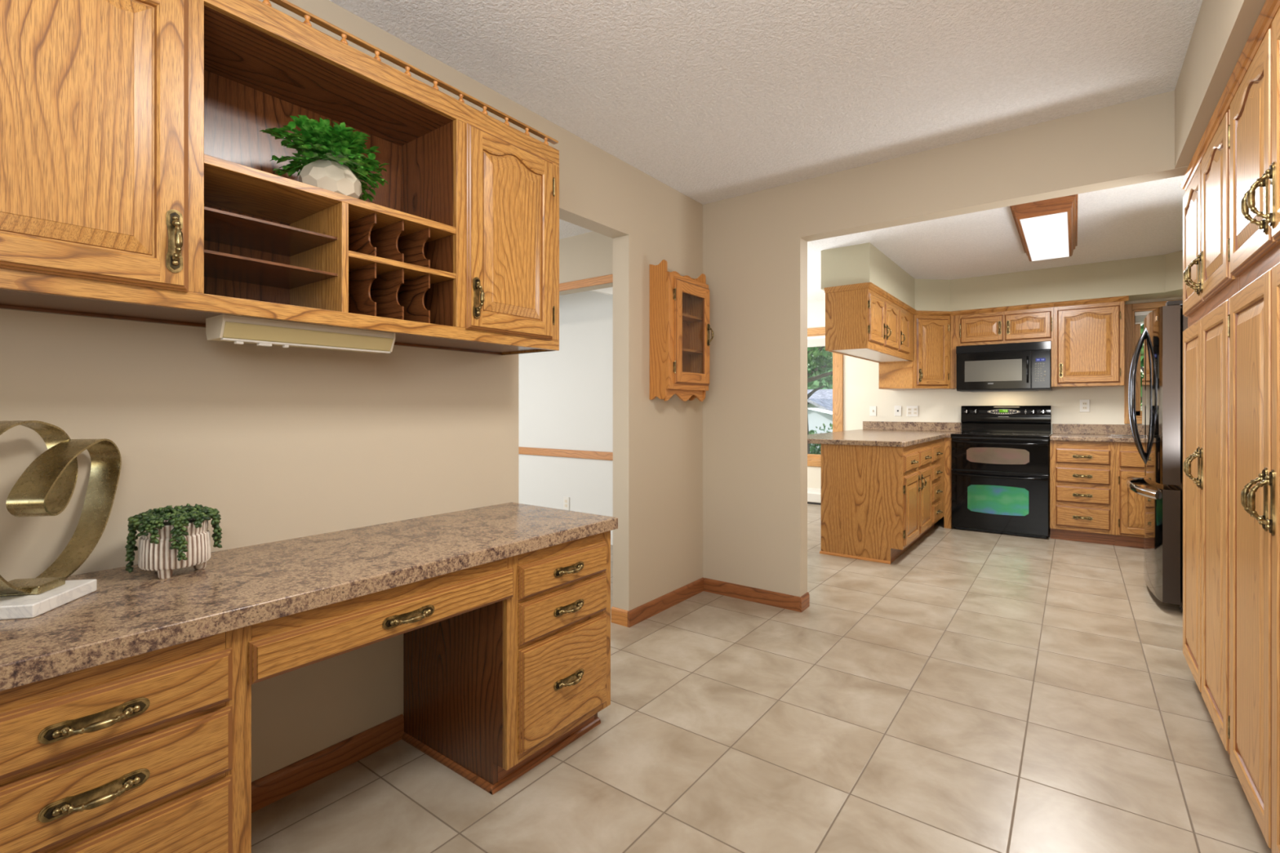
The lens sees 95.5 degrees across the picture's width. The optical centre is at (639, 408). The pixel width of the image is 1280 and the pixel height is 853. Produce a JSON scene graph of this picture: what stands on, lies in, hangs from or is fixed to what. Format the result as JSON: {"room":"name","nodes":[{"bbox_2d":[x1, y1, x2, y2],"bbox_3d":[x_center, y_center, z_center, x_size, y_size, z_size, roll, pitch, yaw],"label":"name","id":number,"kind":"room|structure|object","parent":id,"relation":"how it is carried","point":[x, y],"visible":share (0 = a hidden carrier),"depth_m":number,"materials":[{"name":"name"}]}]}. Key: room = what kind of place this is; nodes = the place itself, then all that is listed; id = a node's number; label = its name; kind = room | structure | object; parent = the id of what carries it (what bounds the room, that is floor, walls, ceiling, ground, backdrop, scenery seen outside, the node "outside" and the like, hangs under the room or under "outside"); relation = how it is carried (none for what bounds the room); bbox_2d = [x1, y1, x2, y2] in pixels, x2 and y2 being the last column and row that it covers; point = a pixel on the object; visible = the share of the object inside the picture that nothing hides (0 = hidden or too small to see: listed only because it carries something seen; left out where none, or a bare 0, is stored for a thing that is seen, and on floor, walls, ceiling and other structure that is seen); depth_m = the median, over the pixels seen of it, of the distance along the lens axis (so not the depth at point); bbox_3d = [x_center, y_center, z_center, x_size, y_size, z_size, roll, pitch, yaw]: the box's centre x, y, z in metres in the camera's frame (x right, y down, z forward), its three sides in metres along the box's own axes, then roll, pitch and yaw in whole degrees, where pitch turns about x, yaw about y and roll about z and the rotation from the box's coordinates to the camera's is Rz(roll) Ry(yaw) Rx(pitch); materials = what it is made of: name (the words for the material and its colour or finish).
{"room":"kitchen","nodes":[
{"label":"kitchen","id":0,"kind":"room"},
{"bbox_2d":[0,0,702,782],"bbox_3d":[-1.352,-0.069,1.446,0.110,2.450,5.700,0,0,37],"label":"wall","id":1,"kind":"structure","parent":0,"point":[291,442],"depth_m":1.87,"materials":[{"name":"beige paint"}]},
{"bbox_2d":[0,0,559,355],"bbox_3d":[-0.882,-0.619,1.660,0.385,0.800,1.576,0,0,37],"label":"hutch","id":2,"kind":"object","parent":1,"relation":"attached to","point":[139,182],"visible":1,"depth_m":1.50,"materials":[{"name":"brown wood"}]},
{"bbox_2d":[204,248,337,288],"bbox_3d":[-1.025,-0.360,1.532,0.293,0.006,0.310,0,0,37],"label":"shelf","id":3,"kind":"object","parent":2,"relation":"attached to","point":[220,268],"depth_m":1.55,"materials":[{"name":"brown wood"}]},
{"bbox_2d":[204,206,337,256],"bbox_3d":[-1.025,-0.458,1.532,0.293,0.006,0.310,0,0,37],"label":"shelf","id":4,"kind":"object","parent":2,"relation":"attached to","point":[224,230],"depth_m":1.55,"materials":[{"name":"brown wood"}]},
{"bbox_2d":[205,314,395,353],"bbox_3d":[-0.915,-0.200,1.609,0.115,0.081,0.444,0,0,37],"label":"light","id":5,"kind":"object","parent":2,"relation":"attached to","point":[238,330],"visible":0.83,"depth_m":1.53,"materials":[{"name":"beige plastic"}]},
{"bbox_2d":[259,115,389,202],"bbox_3d":[-0.867,-0.684,1.620,0.285,0.223,0.312,0,0,-6],"label":"leafy plant","id":6,"kind":"object","parent":2,"relation":"on","point":[329,157],"visible":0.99,"depth_m":1.57,"materials":[{"name":"green plant"}]},
{"bbox_2d":[204,154,455,242],"bbox_3d":[-0.908,-0.562,1.668,0.317,0.020,0.668,0,0,37],"label":"display shelf","id":7,"kind":"object","parent":2,"relation":"attached to","point":[231,187],"depth_m":1.57,"materials":[{"name":"brown wood"}]},
{"bbox_2d":[348,250,455,284],"bbox_3d":[-0.810,-0.418,1.799,0.317,0.016,0.340,0,0,37],"label":"shelf","id":8,"kind":"object","parent":2,"relation":"attached to","point":[358,262],"depth_m":1.72,"materials":[{"name":"brown wood"}]},
{"bbox_2d":[251,577,703,813],"bbox_3d":[-0.411,1.115,2.603,0.012,0.082,2.720,0,0,37],"label":"baseboard","id":9,"kind":"structure","parent":1,"relation":"attached to","point":[266,790],"depth_m":1.87,"materials":[{"name":"brown wood"}]},
{"bbox_2d":[649,259,713,401],"bbox_3d":[0.255,-0.426,3.347,0.185,0.771,0.430,0,0,37],"label":"curio cabinet","id":10,"kind":"object","parent":1,"relation":"attached to","point":[680,327],"visible":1,"depth_m":3.22,"materials":[{"name":"brown wood"}]},
{"bbox_2d":[682,313,702,322],"bbox_3d":[0.231,-0.533,3.366,0.095,0.014,0.398,0,0,37],"label":"shelf","id":11,"kind":"object","parent":10,"relation":"attached to","point":[686,317],"depth_m":3.45,"materials":[{"name":"brown wood"}]},
{"bbox_2d":[682,347,702,354],"bbox_3d":[0.231,-0.335,3.366,0.095,0.014,0.398,0,0,37],"label":"shelf","id":12,"kind":"object","parent":10,"relation":"attached to","point":[685,351],"depth_m":3.45,"materials":[{"name":"brown wood"}]},
{"bbox_2d":[518,290,613,545],"bbox_3d":[-1.574,-0.069,5.983,5.900,2.450,0.100,0,0,37],"label":"wall","id":13,"kind":"structure","parent":0,"point":[566,394],"depth_m":5.19,"materials":[{"name":"paint"}]},
{"bbox_2d":[518,446,613,460],"bbox_3d":[-1.653,0.406,5.969,5.790,0.069,0.018,0,0,37],"label":"trim","id":14,"kind":"structure","parent":13,"relation":"attached to","point":[604,455],"depth_m":5.20,"materials":[{"name":"brown wood"}]},
{"bbox_2d":[563,496,569,510],"bbox_3d":[-0.663,0.856,5.233,0.072,0.116,0.008,0,0,37],"label":"hall outlet","id":15,"kind":"object","parent":13,"relation":"attached to","point":[566,500],"visible":1,"depth_m":5.23,"materials":[{"name":"white plastic"}]},
{"bbox_2d":[589,286,613,295],"bbox_3d":[-0.153,-0.966,4.552,1.690,0.654,0.490,0,0,37],"label":"wall","id":16,"kind":"structure","parent":0,"point":[609,291],"depth_m":4.33,"materials":[{"name":"white paint"}]},
{"bbox_2d":[611,606,628,626],"bbox_3d":[-0.108,1.115,3.112,0.112,0.082,0.012,0,0,37],"label":"baseboard","id":17,"kind":"structure","parent":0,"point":[619,616],"depth_m":3.11,"materials":[{"name":"brown wood"}]},
{"bbox_2d":[251,503,1271,852],"bbox_3d":[-1.336,1.216,3.838,9.050,0.120,9.550,0,0,37],"label":"floor","id":18,"kind":"structure","parent":0,"point":[969,691],"depth_m":2.03,"materials":[{"name":"beige tile"}]},
{"bbox_2d":[0,625,251,852],"bbox_3d":[-1.136,0.795,1.136,0.604,0.722,0.497,0,0,37],"label":"pedestal","id":19,"kind":"object","parent":18,"relation":"on","point":[150,752],"visible":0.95,"depth_m":1.03,"materials":[{"name":"brown wood"}]},
{"bbox_2d":[401,530,610,795],"bbox_3d":[-0.449,0.795,2.054,0.604,0.722,0.495,0,0,37],"label":"pedestal","id":20,"kind":"object","parent":18,"relation":"on","point":[491,692],"visible":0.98,"depth_m":1.85,"materials":[{"name":"brown wood"}]},
{"bbox_2d":[0,502,617,691],"bbox_3d":[-0.807,0.414,1.603,0.575,0.040,1.663,0,0,37],"label":"countertop","id":21,"kind":"structure","parent":20,"relation":"on","point":[136,612],"depth_m":1.33,"materials":[{"name":"brown stone"}]},
{"bbox_2d":[0,420,121,620],"bbox_3d":[-1.266,0.210,1.216,0.200,0.368,0.370,0,0,-12],"label":"sculpture","id":22,"kind":"object","parent":21,"relation":"on","point":[46,486],"visible":1,"depth_m":1.25,"materials":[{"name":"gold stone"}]},
{"bbox_2d":[124,503,222,579],"bbox_3d":[-1.117,0.313,1.396,0.179,0.162,0.178,0,0,20],"label":"succulent","id":23,"kind":"object","parent":21,"relation":"on","point":[178,537],"visible":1,"depth_m":1.34,"materials":[{"name":"plant"}]},
{"bbox_2d":[137,518,210,579],"bbox_3d":[-1.114,0.332,1.395,0.136,0.124,0.136,0,0,37],"label":"pot","id":24,"kind":"object","parent":21,"relation":"on","point":[156,553],"depth_m":1.34,"materials":[{"name":"ceramic"}]},
{"bbox_2d":[248,558,513,684],"bbox_3d":[-0.735,0.497,1.565,0.476,0.126,0.689,0,0,37],"label":"drawer","id":25,"kind":"object","parent":21,"relation":"attached to","point":[277,646],"visible":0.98,"depth_m":1.37,"materials":[{"name":"brown wood"}]},
{"bbox_2d":[819,437,951,564],"bbox_3d":[2.405,0.720,5.368,0.681,0.873,2.350,0,0,37],"label":"base cabinet","id":26,"kind":"object","parent":18,"relation":"on","point":[877,502],"visible":0.99,"depth_m":4.49,"materials":[{"name":"brown wood"}]},
{"bbox_2d":[807,421,961,447],"bbox_3d":[2.249,0.215,5.467,1.040,0.133,2.384,0,0,37],"label":"countertop","id":27,"kind":"structure","parent":26,"relation":"on","point":[879,433],"depth_m":5.39,"materials":[{"name":"brown stone"}]},
{"bbox_2d":[951,405,1051,537],"bbox_3d":[3.466,0.565,5.578,0.771,1.182,0.742,0,0,37],"label":"electric range","id":28,"kind":"object","parent":18,"relation":"on","point":[1001,477],"visible":0.98,"depth_m":5.36,"materials":[{"name":"black metal"}]},
{"bbox_2d":[951,431,1051,439],"bbox_3d":[3.462,0.255,5.572,0.771,0.026,0.607,0,0,37],"label":"cooktop","id":29,"kind":"object","parent":28,"relation":"in","point":[960,435],"depth_m":5.44,"materials":[{"name":"black glass"}]},
{"bbox_2d":[1049,440,1115,545],"bbox_3d":[3.968,0.720,5.229,0.446,0.873,0.705,0,0,37],"label":"base cabinet","id":30,"kind":"object","parent":18,"relation":"on","point":[1082,473],"visible":0.95,"depth_m":4.98,"materials":[{"name":"brown wood"}]},
{"bbox_2d":[1115,442,1144,548],"bbox_3d":[4.459,0.720,4.861,0.780,0.873,0.705,0,0,37],"label":"base cabinet","id":31,"kind":"object","parent":18,"relation":"on","point":[1129,464],"visible":0.11,"depth_m":4.80,"materials":[{"name":"brown wood"}]},
{"bbox_2d":[1049,423,1143,443],"bbox_3d":[4.290,0.215,5.005,1.229,0.133,0.679,0,0,37],"label":"countertop","id":32,"kind":"structure","parent":31,"relation":"on","point":[1060,432],"depth_m":5.34,"materials":[{"name":"brown stone"}]},
{"bbox_2d":[1106,434,1143,437],"bbox_3d":[4.351,0.108,4.937,0.600,0.272,0.473,0,0,37],"label":"sink","id":33,"kind":"object","parent":32,"relation":"in","point":[1108,435],"visible":0.32,"depth_m":5.03,"materials":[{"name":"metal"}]},
{"bbox_2d":[1111,435,1143,436],"bbox_3d":[4.350,0.243,4.936,0.540,0.002,0.410,0,0,37],"label":"basin","id":34,"kind":"object","parent":33,"relation":"in","point":[1112,435],"depth_m":5.03,"materials":[{"name":"metal"}]},
{"bbox_2d":[1126,300,1187,613],"bbox_3d":[3.443,0.275,3.503,0.785,1.761,0.906,0,0,37],"label":"refrigerator","id":35,"kind":"object","parent":18,"relation":"on","point":[1162,335],"visible":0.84,"depth_m":3.31,"materials":[{"name":"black metal"}]},
{"bbox_2d":[1179,88,1236,754],"bbox_3d":[2.330,0.090,1.961,0.726,2.131,0.955,0,0,37],"label":"pantry cabinet","id":36,"kind":"object","parent":18,"relation":"on","point":[1209,285],"visible":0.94,"depth_m":2.02,"materials":[{"name":"brown wood"}]},
{"bbox_2d":[1224,0,1279,852],"bbox_3d":[1.757,0.090,1.196,0.726,2.131,0.955,0,0,37],"label":"pantry cabinet","id":37,"kind":"object","parent":18,"relation":"on","point":[1254,82],"visible":1,"depth_m":1.48,"materials":[{"name":"brown wood"}]},
{"bbox_2d":[329,0,1202,302],"bbox_3d":[-1.336,-1.354,3.838,9.050,0.120,9.550,0,0,37],"label":"ceiling","id":38,"kind":"structure","parent":0,"point":[712,100],"depth_m":2.29,"materials":[{"name":"white paint"}]},
{"bbox_2d":[1009,194,1077,261],"bbox_3d":[2.879,-1.242,4.113,0.344,0.104,1.400,0,0,37],"label":"ceiling fixture","id":39,"kind":"object","parent":38,"relation":"attached to","point":[1047,228],"visible":0.94,"depth_m":3.83,"materials":[{"name":"white plastic"}]},
{"bbox_2d":[1020,212,1068,261],"bbox_3d":[2.879,-1.193,4.113,0.240,0.006,1.296,0,0,37],"label":"diffuser","id":40,"kind":"object","parent":39,"relation":"attached to","point":[1045,235],"depth_m":3.99,"materials":[{"name":"white plastic"}]},
{"bbox_2d":[559,90,1188,596],"bbox_3d":[-0.789,-0.069,4.653,8.950,2.450,0.110,0,0,37],"label":"wall","id":41,"kind":"structure","parent":0,"point":[755,244],"depth_m":3.36,"materials":[{"name":"beige paint"}]},
{"bbox_2d":[559,274,613,291],"bbox_3d":[-1.331,-0.923,4.980,4.090,0.058,0.016,0,0,37],"label":"trim","id":42,"kind":"structure","parent":41,"relation":"attached to","point":[605,279],"depth_m":4.27,"materials":[{"name":"brown wood"}]},
{"bbox_2d":[703,577,799,612],"bbox_3d":[0.657,1.115,3.495,0.628,0.082,0.012,0,0,37],"label":"baseboard","id":43,"kind":"structure","parent":41,"relation":"attached to","point":[780,600],"depth_m":3.48,"materials":[{"name":"brown wood"}]},
{"bbox_2d":[799,591,809,612],"bbox_3d":[0.947,1.115,3.348,0.012,0.082,0.124,0,0,37],"label":"baseboard","id":44,"kind":"structure","parent":41,"relation":"attached to","point":[804,601],"depth_m":3.33,"materials":[{"name":"brown wood"}]},
{"bbox_2d":[807,296,1182,488],"bbox_3d":[2.847,-0.069,6.591,5.450,2.450,0.130,0,0,37],"label":"wall","id":45,"kind":"structure","parent":0,"point":[861,390],"depth_m":6.25,"materials":[{"name":"beige paint"}]},
{"bbox_2d":[807,488,821,505],"bbox_3d":[1.788,1.062,7.263,1.574,0.188,0.060,0,0,37],"label":"baseboard heater","id":46,"kind":"object","parent":45,"relation":"attached to","point":[814,495],"visible":0.02,"depth_m":7.01,"materials":[{"name":"metal"}]},
{"bbox_2d":[807,327,843,466],"bbox_3d":[1.770,-0.134,7.383,1.634,1.676,0.152,0,0,37],"label":"window","id":47,"kind":"structure","parent":45,"relation":"in","point":[837,359],"depth_m":6.90,"materials":[{"name":"brown wood"}]},
{"bbox_2d":[807,335,825,346],"bbox_3d":[1.752,-0.811,7.358,1.438,0.128,0.038,0,0,37],"label":"window shade","id":48,"kind":"object","parent":47,"relation":"attached to","point":[812,341],"visible":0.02,"depth_m":7.05,"materials":[{"name":"white fabric"}]},
{"bbox_2d":[869,405,876,416],"bbox_3d":[2.659,0.031,6.641,0.072,0.116,0.014,0,0,37],"label":"light switch","id":49,"kind":"object","parent":45,"relation":"attached to","point":[873,409],"visible":1,"depth_m":6.64,"materials":[{"name":"white plastic"}]},
{"bbox_2d":[894,405,901,416],"bbox_3d":[2.875,0.028,6.484,0.072,0.116,0.008,0,0,37],"label":"phone jack","id":50,"kind":"object","parent":45,"relation":"attached to","point":[897,408],"visible":1,"depth_m":6.48,"materials":[{"name":"white plastic"}]},
{"bbox_2d":[862,421,961,431],"bbox_3d":[2.972,0.197,6.404,1.005,0.095,0.019,0,0,37],"label":"backsplash","id":51,"kind":"structure","parent":45,"relation":"attached to","point":[877,425],"depth_m":6.37,"materials":[{"name":"brown stone"}]},
{"bbox_2d":[906,405,918,416],"bbox_3d":[2.994,0.032,6.393,0.116,0.116,0.009,0,0,37],"label":"double outlet","id":52,"kind":"object","parent":45,"relation":"attached to","point":[912,411],"visible":1,"depth_m":6.39,"materials":[{"name":"white plastic"}]},
{"bbox_2d":[879,310,955,390],"bbox_3d":[2.906,-0.589,6.077,0.638,0.776,0.618,0,0,37],"label":"upper cabinet","id":53,"kind":"object","parent":45,"relation":"attached to","point":[930,369],"visible":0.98,"depth_m":5.86,"materials":[{"name":"brown wood"}]},
{"bbox_2d":[950,302,1054,388],"bbox_3d":[3.562,-0.589,5.739,0.853,0.776,0.374,0,0,37],"label":"upper cabinet","id":54,"kind":"object","parent":45,"relation":"attached to","point":[1034,322],"visible":1,"depth_m":5.61,"materials":[{"name":"brown wood"}]},
{"bbox_2d":[955,341,1052,392],"bbox_3d":[3.558,-0.392,5.695,0.768,0.452,0.449,0,0,37],"label":"microwave oven","id":55,"kind":"object","parent":54,"relation":"attached to","point":[1024,366],"visible":0.99,"depth_m":5.53,"materials":[{"name":"black plastic"}]},
{"bbox_2d":[1080,399,1089,412],"bbox_3d":[4.199,-0.024,5.492,0.074,0.118,0.009,0,0,37],"label":"wall outlet","id":56,"kind":"object","parent":45,"relation":"attached to","point":[1084,403],"visible":1,"depth_m":5.49,"materials":[{"name":"white plastic"}]},
{"bbox_2d":[1053,295,1128,387],"bbox_3d":[4.116,-0.589,5.324,0.530,0.776,0.374,0,0,37],"label":"upper cabinet","id":57,"kind":"object","parent":45,"relation":"attached to","point":[1089,334],"visible":1,"depth_m":5.21,"materials":[{"name":"brown wood"}]},
{"bbox_2d":[1052,423,1143,435],"bbox_3d":[4.487,0.197,5.269,1.229,0.095,0.019,0,0,37],"label":"backsplash","id":58,"kind":"structure","parent":45,"relation":"attached to","point":[1069,428],"depth_m":5.44,"materials":[{"name":"brown stone"}]},
{"bbox_2d":[1124,299,1182,423],"bbox_3d":[4.737,-0.404,5.163,0.682,1.090,0.152,0,0,37],"label":"window","id":59,"kind":"structure","parent":45,"relation":"in","point":[1131,330],"depth_m":5.29,"materials":[{"name":"brown wood"}]},
{"bbox_2d":[1134,311,1151,324],"bbox_3d":[4.718,-0.565,5.138,0.532,0.620,0.040,0,0,37],"label":"mini blind","id":60,"kind":"object","parent":59,"relation":"attached to","point":[1137,314],"visible":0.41,"depth_m":5.27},
{"bbox_2d":[821,0,1266,311],"bbox_3d":[1.107,-1.135,1.992,2.725,0.317,9.320,0,0,37],"label":"soffit","id":61,"kind":"structure","parent":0,"point":[1155,277],"depth_m":4.84,"materials":[{"name":"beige paint"}]},
{"bbox_2d":[824,282,916,363],"bbox_3d":[2.136,-0.723,5.248,0.391,0.507,1.633,0,0,37],"label":"upper cabinet","id":62,"kind":"object","parent":61,"relation":"attached to","point":[864,321],"visible":1,"depth_m":4.70,"materials":[{"name":"brown wood"}]},
{"label":"outside","id":63,"kind":"structure","parent":0,"visible":0},
{"bbox_3d":[28.704,3.456,41.529,120.000,0.200,85.500,0,0,37],"label":"lawn","id":64,"kind":"structure","parent":63,"visible":0},
{"bbox_2d":[807,346,832,453],"bbox_3d":[4.321,-0.130,14.876,6.923,7.179,5.920,0,0,-4],"label":"tree","id":65,"kind":"object","parent":64,"relation":"on","point":[813,353],"visible":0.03,"depth_m":15.12,"materials":[{"name":"green plant"}]},
{"bbox_2d":[807,398,832,452],"bbox_3d":[7.868,1.486,24.334,3.300,3.740,4.800,0,0,37],"label":"garage","id":66,"kind":"structure","parent":64,"relation":"on","point":[820,411],"depth_m":22.55,"materials":[{"name":"white"}]},
{"bbox_2d":[807,355,832,389],"bbox_3d":[11.928,-0.327,42.779,8.969,7.581,9.483,0,0,37],"label":"tree","id":67,"kind":"object","parent":64,"relation":"on","point":[827,381],"visible":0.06,"depth_m":39.65,"materials":[{"name":"green plant"}]},
{"bbox_2d":[807,389,832,399],"bbox_3d":[11.516,1.121,33.469,14.800,4.470,7.800,0,0,37],"label":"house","id":68,"kind":"structure","parent":64,"relation":"on","point":[820,393],"depth_m":33.23,"materials":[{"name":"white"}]},
{"bbox_2d":[808,422,832,454],"bbox_3d":[5.886,1.945,17.708,2.568,3.033,2.950,0,0,3],"label":"bush","id":69,"kind":"object","parent":64,"relation":"on","point":[813,449],"visible":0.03,"depth_m":17.55,"materials":[{"name":"green plant"}]},
{"bbox_2d":[1140,320,1143,408],"bbox_3d":[11.922,-0.137,13.058,5.877,7.197,5.739,0,0,7],"label":"tree","id":70,"kind":"object","parent":64,"relation":"on","point":[1142,326],"visible":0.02,"depth_m":11.65,"materials":[{"name":"green plant"}]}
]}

